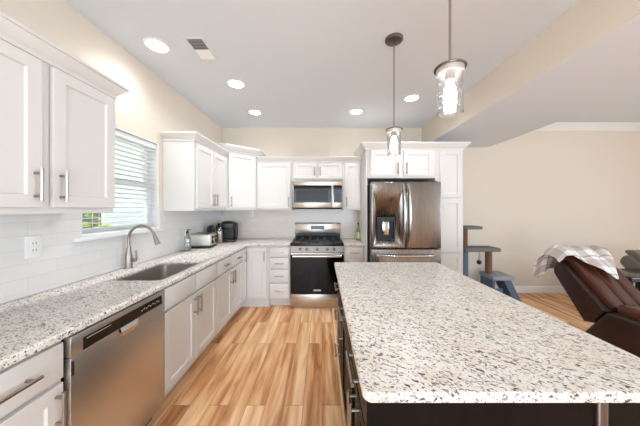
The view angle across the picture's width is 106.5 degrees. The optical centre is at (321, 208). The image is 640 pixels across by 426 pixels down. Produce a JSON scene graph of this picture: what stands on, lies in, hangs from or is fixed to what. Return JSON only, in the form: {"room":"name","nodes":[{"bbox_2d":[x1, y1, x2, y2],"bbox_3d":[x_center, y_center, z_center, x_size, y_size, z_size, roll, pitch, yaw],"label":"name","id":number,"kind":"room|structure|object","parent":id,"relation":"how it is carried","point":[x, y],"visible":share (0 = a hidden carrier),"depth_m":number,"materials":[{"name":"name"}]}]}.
{"room":"kitchen","nodes":[
{"label":"kitchen","id":0,"kind":"room"},
{"bbox_2d":[0,0,221,304],"bbox_3d":[-1.740,0.029,0.500,0.140,2.762,7.280,0,0,0],"label":"wall","id":1,"kind":"structure","parent":0,"point":[151,106],"depth_m":2.02,"materials":[{"name":"beige paint"}]},
{"bbox_2d":[0,11,129,213],"bbox_3d":[-1.473,-0.382,1.135,0.388,0.814,0.920,0,0,0],"label":"upper cabinet","id":2,"kind":"object","parent":1,"relation":"attached to","point":[57,111],"visible":1,"depth_m":1.17,"materials":[{"name":"white paint"}]},
{"bbox_2d":[0,207,221,303],"bbox_3d":[-1.666,0.237,1.992,0.008,0.515,3.985,0,0,0],"label":"wall tile","id":3,"kind":"structure","parent":1,"relation":"attached to","point":[63,261],"depth_m":1.55,"materials":[{"name":"white tile"}]},
{"bbox_2d":[24,235,41,258],"bbox_3d":[-1.657,0.220,1.375,0.009,0.124,0.084,0,0,0],"label":"wall outlet","id":4,"kind":"object","parent":3,"relation":"attached to","point":[32,244],"visible":1,"depth_m":1.37,"materials":[{"name":"white plastic"}]},
{"bbox_2d":[31,241,37,245],"bbox_3d":[-1.655,0.200,1.375,0.003,0.027,0.034,0,0,0],"label":"receptacle","id":5,"kind":"object","parent":4,"relation":"attached to","point":[33,243],"depth_m":1.37,"materials":[{"name":"white plastic"}]},
{"bbox_2d":[31,248,37,252],"bbox_3d":[-1.655,0.240,1.375,0.003,0.027,0.034,0,0,0],"label":"receptacle","id":6,"kind":"object","parent":4,"relation":"attached to","point":[33,250],"depth_m":1.37,"materials":[{"name":"white plastic"}]},
{"bbox_2d":[74,126,163,241],"bbox_3d":[-1.724,-0.219,2.044,0.168,0.892,0.888,0,0,0],"label":"window","id":7,"kind":"structure","parent":1,"relation":"in","point":[148,221],"depth_m":2.39,"materials":[{"name":"white paint"}]},
{"bbox_2d":[82,129,155,235],"bbox_3d":[-1.715,-0.224,2.051,0.060,0.852,0.761,0,0,0],"label":"window blind","id":8,"kind":"object","parent":7,"relation":"attached to","point":[131,139],"visible":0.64,"depth_m":2.15,"materials":[{"name":"white plastic"}]},
{"bbox_2d":[159,131,229,210],"bbox_3d":[-1.473,-0.382,2.886,0.388,0.814,0.883,0,0,0],"label":"upper cabinet","id":9,"kind":"object","parent":1,"relation":"attached to","point":[194,165],"visible":1,"depth_m":2.51,"materials":[{"name":"white paint"}]},
{"bbox_2d":[65,0,639,127],"bbox_3d":[2.415,-1.452,0.500,8.450,0.200,7.280,0,0,0],"label":"ceiling","id":10,"kind":"structure","parent":0,"point":[300,63],"depth_m":2.02,"materials":[{"name":"white paint"}]},
{"bbox_2d":[142,37,170,53],"bbox_3d":[-1.370,-1.348,1.985,0.194,0.008,0.194,0,0,0],"label":"recessed light","id":11,"kind":"object","parent":10,"relation":"in","point":[156,45],"visible":1,"depth_m":1.98,"materials":[{"name":"white plastic"}]},
{"bbox_2d":[182,37,218,60],"bbox_3d":[-1.020,-1.347,2.030,0.170,0.011,0.300,0,0,0],"label":"ceiling vent","id":12,"kind":"object","parent":10,"relation":"in","point":[199,46],"visible":1,"depth_m":2.02,"materials":[{"name":"white paint"}]},
{"bbox_2d":[226,79,244,88],"bbox_3d":[-0.934,-1.348,2.595,0.194,0.008,0.194,0,0,0],"label":"recessed light","id":13,"kind":"object","parent":10,"relation":"in","point":[237,84],"visible":1,"depth_m":2.58,"materials":[{"name":"white"}]},
{"bbox_2d":[248,109,261,114],"bbox_3d":[-0.943,-1.348,3.360,0.194,0.008,0.194,0,0,0],"label":"recessed light","id":14,"kind":"object","parent":10,"relation":"in","point":[252,112],"visible":1,"depth_m":3.36,"materials":[{"name":"white"}]},
{"bbox_2d":[349,109,362,114],"bbox_3d":[0.474,-1.348,3.340,0.194,0.008,0.194,0,0,0],"label":"recessed light","id":15,"kind":"object","parent":10,"relation":"in","point":[353,111],"visible":1,"depth_m":3.32,"materials":[{"name":"white"}]},
{"bbox_2d":[385,33,402,155],"bbox_3d":[0.574,-0.890,1.906,0.140,0.924,0.140,0,0,0],"label":"pendant light","id":16,"kind":"object","parent":10,"relation":"hanging from","point":[394,39],"visible":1,"depth_m":1.90,"materials":[{"name":"white"}]},
{"bbox_2d":[391,131,396,136],"bbox_3d":[0.574,-0.595,1.906,0.040,0.050,0.040,0,0,0],"label":"socket","id":17,"kind":"object","parent":16,"relation":"attached to","point":[394,133],"depth_m":1.89,"materials":[{"name":"silver metal"}]},
{"bbox_2d":[404,94,419,101],"bbox_3d":[1.100,-1.348,2.924,0.194,0.008,0.194,0,0,0],"label":"recessed light","id":18,"kind":"object","parent":10,"relation":"in","point":[410,98],"visible":1,"depth_m":2.92,"materials":[{"name":"white"}]},
{"bbox_2d":[434,0,466,117],"bbox_3d":[0.574,-0.890,1.072,0.140,0.924,0.140,0,0,0],"label":"pendant light","id":19,"kind":"object","parent":10,"relation":"hanging from","point":[450,70],"visible":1,"depth_m":1.06,"materials":[{"name":"grey metal"}]},
{"bbox_2d":[445,68,454,82],"bbox_3d":[0.574,-0.595,1.072,0.040,0.050,0.040,0,0,0],"label":"socket","id":20,"kind":"object","parent":19,"relation":"attached to","point":[449,73],"depth_m":1.06,"materials":[{"name":"silver metal"}]},
{"bbox_2d":[422,0,639,147],"bbox_3d":[2.220,-1.286,0.500,1.100,0.532,7.000,0,0,0],"label":"ceiling beam","id":21,"kind":"structure","parent":10,"relation":"attached to","point":[587,58],"depth_m":2.00,"materials":[{"name":"white paint"}]},
{"bbox_2d":[147,293,593,425],"bbox_3d":[2.415,1.435,0.500,8.450,0.050,7.280,0,0,0],"label":"floor","id":22,"kind":"structure","parent":0,"point":[273,365],"depth_m":2.07,"materials":[{"name":"brown wood"}]},
{"bbox_2d":[0,341,65,425],"bbox_3d":[-1.347,0.968,0.797,0.640,0.884,0.399,0,0,0],"label":"base cabinet","id":23,"kind":"object","parent":22,"relation":"on","point":[32,393],"visible":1,"depth_m":0.89,"materials":[{"name":"white paint"}]},
{"bbox_2d":[61,290,163,425],"bbox_3d":[-1.346,0.974,1.305,0.588,0.872,0.602,0,0,0],"label":"dishwasher","id":24,"kind":"object","parent":22,"relation":"on","point":[113,367],"visible":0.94,"depth_m":1.25,"materials":[{"name":"silver metal"}]},
{"bbox_2d":[162,263,216,397],"bbox_3d":[-1.347,0.968,2.024,0.640,0.884,0.822,0,0,0],"label":"base cabinet","id":25,"kind":"object","parent":22,"relation":"on","point":[190,303],"visible":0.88,"depth_m":1.91,"materials":[{"name":"white paint"}]},
{"bbox_2d":[207,249,242,345],"bbox_3d":[-1.347,0.968,2.832,0.640,0.884,0.786,0,0,0],"label":"base cabinet","id":26,"kind":"object","parent":22,"relation":"on","point":[229,277],"visible":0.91,"depth_m":2.75,"materials":[{"name":"white paint"}]},
{"bbox_2d":[235,246,269,312],"bbox_3d":[-1.212,0.968,3.612,0.910,0.884,0.769,0,0,0],"label":"base cabinet","id":27,"kind":"object","parent":22,"relation":"on","point":[255,260],"visible":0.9,"depth_m":3.40,"materials":[{"name":"white paint"}]},
{"bbox_2d":[0,238,293,370],"bbox_3d":[-1.056,0.511,1.996,1.209,0.030,3.991,0,0,0],"label":"countertop","id":28,"kind":"structure","parent":27,"relation":"on","point":[29,325],"depth_m":1.26,"materials":[{"name":"stone"}]},
{"bbox_2d":[124,224,160,268],"bbox_3d":[-1.489,0.314,1.985,0.293,0.364,0.060,0,0,0],"label":"faucet","id":29,"kind":"object","parent":28,"relation":"on","point":[129,259],"visible":1,"depth_m":1.98,"materials":[{"name":"silver metal"}]},
{"bbox_2d":[117,264,195,280],"bbox_3d":[-1.306,0.625,1.948,0.400,0.195,0.617,0,0,0],"label":"sink","id":30,"kind":"object","parent":28,"relation":"in","point":[160,272],"visible":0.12,"depth_m":2.19,"materials":[{"name":"silver metal"}]},
{"bbox_2d":[188,232,217,248],"bbox_3d":[-1.519,0.407,3.081,0.292,0.179,0.250,0,0,-6],"label":"toaster","id":31,"kind":"object","parent":28,"relation":"on","point":[200,240],"visible":1,"depth_m":2.97,"materials":[{"name":"silver metal"}]},
{"bbox_2d":[207,225,214,231],"bbox_3d":[-1.550,0.363,3.335,0.120,0.265,0.120,0,0,-17],"label":"countertop appliance","id":32,"kind":"object","parent":28,"relation":"on","point":[210,228],"visible":0.38,"depth_m":3.31,"materials":[{"name":"black plastic"}]},
{"bbox_2d":[215,223,222,243],"bbox_3d":[-1.475,0.353,3.420,0.100,0.286,0.100,0,0,0],"label":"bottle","id":33,"kind":"object","parent":28,"relation":"on","point":[219,233],"visible":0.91,"depth_m":3.39,"materials":[{"name":"silver plastic"}]},
{"bbox_2d":[221,221,237,241],"bbox_3d":[-1.422,0.344,3.668,0.225,0.303,0.330,0,0,-14],"label":"coffee maker","id":34,"kind":"object","parent":28,"relation":"on","point":[230,228],"visible":0.89,"depth_m":3.62,"materials":[{"name":"black plastic"}]},
{"bbox_2d":[269,246,290,304],"bbox_3d":[-0.604,0.968,3.672,0.300,0.884,0.650,0,0,0],"label":"base cabinet","id":35,"kind":"object","parent":22,"relation":"on","point":[279,256],"visible":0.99,"depth_m":3.39,"materials":[{"name":"white paint"}]},
{"bbox_2d":[290,223,343,307],"bbox_3d":[-0.069,0.824,3.646,0.756,1.172,0.685,0,0,0],"label":"gas range","id":36,"kind":"object","parent":22,"relation":"on","point":[315,248],"visible":0.98,"depth_m":3.37,"materials":[{"name":"silver metal"}]},
{"bbox_2d":[290,239,343,245],"bbox_3d":[-0.069,0.510,3.652,0.756,0.044,0.552,0,0,0],"label":"cooktop","id":37,"kind":"object","parent":36,"relation":"in","point":[294,243],"depth_m":3.38,"materials":[{"name":"metal"}]},
{"bbox_2d":[334,282,342,384],"bbox_3d":[0.433,0.968,1.935,0.663,0.884,0.488,0,0,0],"label":"base cabinet","id":38,"kind":"object","parent":22,"relation":"on","point":[339,344],"visible":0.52,"depth_m":1.87,"materials":[{"name":"brown wood"}]},
{"bbox_2d":[337,303,350,425],"bbox_3d":[0.433,0.968,1.444,0.663,0.884,0.487,0,0,0],"label":"base cabinet","id":39,"kind":"object","parent":22,"relation":"on","point":[345,338],"visible":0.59,"depth_m":1.55,"materials":[{"name":"brown wood"}]},
{"bbox_2d":[334,262,639,402],"bbox_3d":[0.587,0.511,1.427,0.950,0.030,1.570,0,0,0],"label":"countertop","id":40,"kind":"structure","parent":39,"relation":"on","point":[420,332],"depth_m":0.86,"materials":[{"name":"stone"}]},
{"bbox_2d":[344,246,363,261],"bbox_3d":[0.456,0.968,3.667,0.281,0.884,0.641,0,0,0],"label":"base cabinet","id":41,"kind":"object","parent":22,"relation":"on","point":[351,253],"visible":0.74,"depth_m":3.39,"materials":[{"name":"white paint"}]},
{"bbox_2d":[341,238,364,245],"bbox_3d":[0.456,0.511,3.674,0.283,0.030,0.634,0,0,0],"label":"countertop","id":42,"kind":"structure","parent":41,"relation":"on","point":[347,241],"depth_m":3.49,"materials":[{"name":"stone"}]},
{"bbox_2d":[356,223,359,240],"bbox_3d":[0.562,0.359,3.720,0.060,0.274,0.059,0,0,0],"label":"oil bottle","id":43,"kind":"object","parent":42,"relation":"on","point":[357,229],"visible":1,"depth_m":3.70,"materials":[{"name":"green glass"}]},
{"bbox_2d":[345,341,364,425],"bbox_3d":[0.433,0.968,0.950,0.663,0.884,0.497,0,0,0],"label":"base cabinet","id":44,"kind":"object","parent":22,"relation":"on","point":[355,400],"visible":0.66,"depth_m":0.96,"materials":[{"name":"brown wood"}]},
{"bbox_2d":[358,150,366,261],"bbox_3d":[0.609,0.290,3.634,0.020,2.240,0.727,0,0,0],"label":"panel","id":45,"kind":"object","parent":22,"relation":"on","point":[362,214],"visible":0.36,"depth_m":3.37,"materials":[{"name":"white paint"}]},
{"bbox_2d":[367,181,440,263],"bbox_3d":[1.086,0.527,3.489,0.904,1.765,0.963,0,0,0],"label":"refrigerator","id":46,"kind":"object","parent":22,"relation":"on","point":[404,218],"visible":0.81,"depth_m":3.08,"materials":[{"name":"silver metal"}]},
{"bbox_2d":[423,142,470,273],"bbox_3d":[1.774,0.257,3.599,0.448,2.306,0.795,0,0,0],"label":"pantry cabinet","id":47,"kind":"object","parent":22,"relation":"on","point":[448,155],"visible":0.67,"depth_m":3.25,"materials":[{"name":"white paint"}]},
{"bbox_2d":[463,225,520,301],"bbox_3d":[2.525,0.838,3.670,0.850,1.145,0.380,0,0,0],"label":"cat tree","id":48,"kind":"object","parent":22,"relation":"on","point":[488,277],"visible":0.71,"depth_m":3.58,"materials":[{"name":"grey fabric"}]},
{"bbox_2d":[365,400,639,425],"bbox_3d":[0.573,0.968,0.680,0.895,0.884,0.040,0,0,0],"label":"island end panel","id":49,"kind":"object","parent":22,"relation":"on","point":[376,414],"visible":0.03,"depth_m":0.67,"materials":[{"name":"brown wood"}]},
{"bbox_2d":[554,255,639,357],"bbox_3d":[2.805,0.932,1.930,0.710,0.955,1.310,0,0,0],"label":"recliner","id":50,"kind":"object","parent":22,"relation":"on","point":[612,304],"visible":0.7,"depth_m":2.18,"materials":[{"name":"brown leather"}]},
{"bbox_2d":[533,245,618,278],"bbox_3d":[2.664,0.585,2.467,0.588,0.409,0.536,0,0,0],"label":"plaid throw","id":51,"kind":"object","parent":50,"relation":"on","point":[594,255],"visible":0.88,"depth_m":2.43,"materials":[{"name":"white fabric"}]},
{"bbox_2d":[563,255,623,311],"bbox_3d":[2.602,0.693,2.325,0.123,0.475,0.500,0,0,0],"label":"cushion","id":52,"kind":"object","parent":50,"relation":"on","point":[588,274],"depth_m":2.24,"materials":[{"name":"brown leather"}]},
{"bbox_2d":[589,264,637,304],"bbox_3d":[2.725,0.693,2.325,0.123,0.475,0.500,0,0,0],"label":"cushion","id":53,"kind":"object","parent":50,"relation":"on","point":[615,285],"depth_m":2.20,"materials":[{"name":"brown leather"}]},
{"bbox_2d":[612,267,639,305],"bbox_3d":[2.848,0.693,2.325,0.123,0.475,0.500,0,0,0],"label":"cushion","id":54,"kind":"object","parent":50,"relation":"on","point":[630,289],"depth_m":2.21,"materials":[{"name":"brown leather"}]},
{"bbox_2d":[618,268,639,290],"bbox_3d":[3.830,1.097,2.930,0.620,0.625,0.420,0,0,0],"label":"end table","id":55,"kind":"object","parent":22,"relation":"on","point":[632,274],"visible":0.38,"depth_m":2.93,"materials":[{"name":"black wood"}]},
{"bbox_2d":[620,250,639,268],"bbox_3d":[4.625,0.999,2.815,0.710,0.821,1.310,0,0,0],"label":"recliner","id":56,"kind":"object","parent":22,"relation":"on","point":[632,260],"visible":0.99,"depth_m":3.35,"materials":[{"name":"grey leather"}]},
{"bbox_2d":[625,250,639,261],"bbox_3d":[4.422,0.793,3.210,0.123,0.408,0.500,0,0,0],"label":"cushion","id":57,"kind":"object","parent":56,"relation":"on","point":[635,254],"depth_m":3.34,"materials":[{"name":"grey fabric"}]},
{"bbox_2d":[222,128,639,285],"bbox_3d":[2.415,0.000,4.070,8.170,2.820,0.140,0,0,0],"label":"wall","id":58,"kind":"structure","parent":0,"point":[530,193],"depth_m":4.00,"materials":[{"name":"beige paint"}]},
{"bbox_2d":[216,143,265,209],"bbox_3d":[-1.301,-0.435,3.631,0.732,0.921,0.732,0,0,0],"label":"upper cabinet","id":59,"kind":"object","parent":58,"relation":"attached to","point":[241,160],"visible":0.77,"depth_m":3.48,"materials":[{"name":"white paint"}]},
{"bbox_2d":[256,156,293,209],"bbox_3d":[-0.731,-0.382,3.803,0.542,0.814,0.388,0,0,0],"label":"upper cabinet","id":60,"kind":"object","parent":58,"relation":"attached to","point":[274,173],"visible":0.98,"depth_m":3.66,"materials":[{"name":"white paint"}]},
{"bbox_2d":[222,209,357,237],"bbox_3d":[-0.532,0.300,3.996,2.260,0.620,0.008,0,0,0],"label":"wall tile","id":61,"kind":"structure","parent":58,"relation":"attached to","point":[263,223],"depth_m":3.99,"materials":[{"name":"white tile"}]},
{"bbox_2d":[292,156,342,179],"bbox_3d":[-0.070,-0.612,3.803,0.778,0.354,0.388,0,0,0],"label":"upper cabinet","id":62,"kind":"object","parent":58,"relation":"attached to","point":[303,167],"visible":0.98,"depth_m":3.65,"materials":[{"name":"white paint"}]},
{"bbox_2d":[292,180,342,208],"bbox_3d":[-0.070,-0.211,3.768,0.760,0.438,0.440,0,0,0],"label":"microwave","id":63,"kind":"object","parent":62,"relation":"attached to","point":[306,194],"visible":1,"depth_m":3.59,"materials":[{"name":"silver metal"}]},
{"bbox_2d":[341,156,360,209],"bbox_3d":[0.458,-0.382,3.803,0.276,0.814,0.388,0,0,0],"label":"upper cabinet","id":64,"kind":"object","parent":58,"relation":"attached to","point":[351,164],"visible":0.98,"depth_m":3.65,"materials":[{"name":"white paint"}]},
{"bbox_2d":[354,142,437,183],"bbox_3d":[1.039,-0.655,3.599,1.020,0.481,0.795,0,0,0],"label":"upper cabinet","id":65,"kind":"object","parent":58,"relation":"attached to","point":[416,161],"visible":0.95,"depth_m":3.26,"materials":[{"name":"white paint"}]},
{"bbox_2d":[495,286,565,292],"bbox_3d":[4.218,1.353,3.993,4.565,0.115,0.014,0,0,0],"label":"baseboard","id":66,"kind":"structure","parent":58,"relation":"attached to","point":[519,289],"depth_m":3.99,"materials":[{"name":"white paint"}]},
{"bbox_2d":[534,122,639,130],"bbox_3d":[4.635,-1.355,0.500,3.730,0.110,7.000,0,0,0],"label":"trim","id":67,"kind":"structure","parent":58,"relation":"attached to","point":[558,126],"depth_m":3.95,"materials":[{"name":"white paint"}]},
{"label":"outside","id":68,"kind":"structure","parent":0,"visible":0},
{"bbox_3d":[-7.985,1.960,7.000,12.030,0.100,26.000,0,0,0],"label":"lawn","id":69,"kind":"structure","parent":68,"visible":0},
{"bbox_2d":[82,213,110,227],"bbox_3d":[-4.250,0.997,4.084,1.966,1.837,1.902,0,0,-33],"label":"bush","id":70,"kind":"object","parent":69,"relation":"on","point":[95,217],"visible":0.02,"depth_m":4.29,"materials":[{"name":"green plant"}]},
{"bbox_2d":[82,141,144,227],"bbox_3d":[-7.375,-1.340,8.000,2.050,6.500,14.000,0,0,0],"label":"neighbor house","id":71,"kind":"structure","parent":69,"relation":"on","point":[129,211],"depth_m":7.79,"materials":[{"name":"grey"}]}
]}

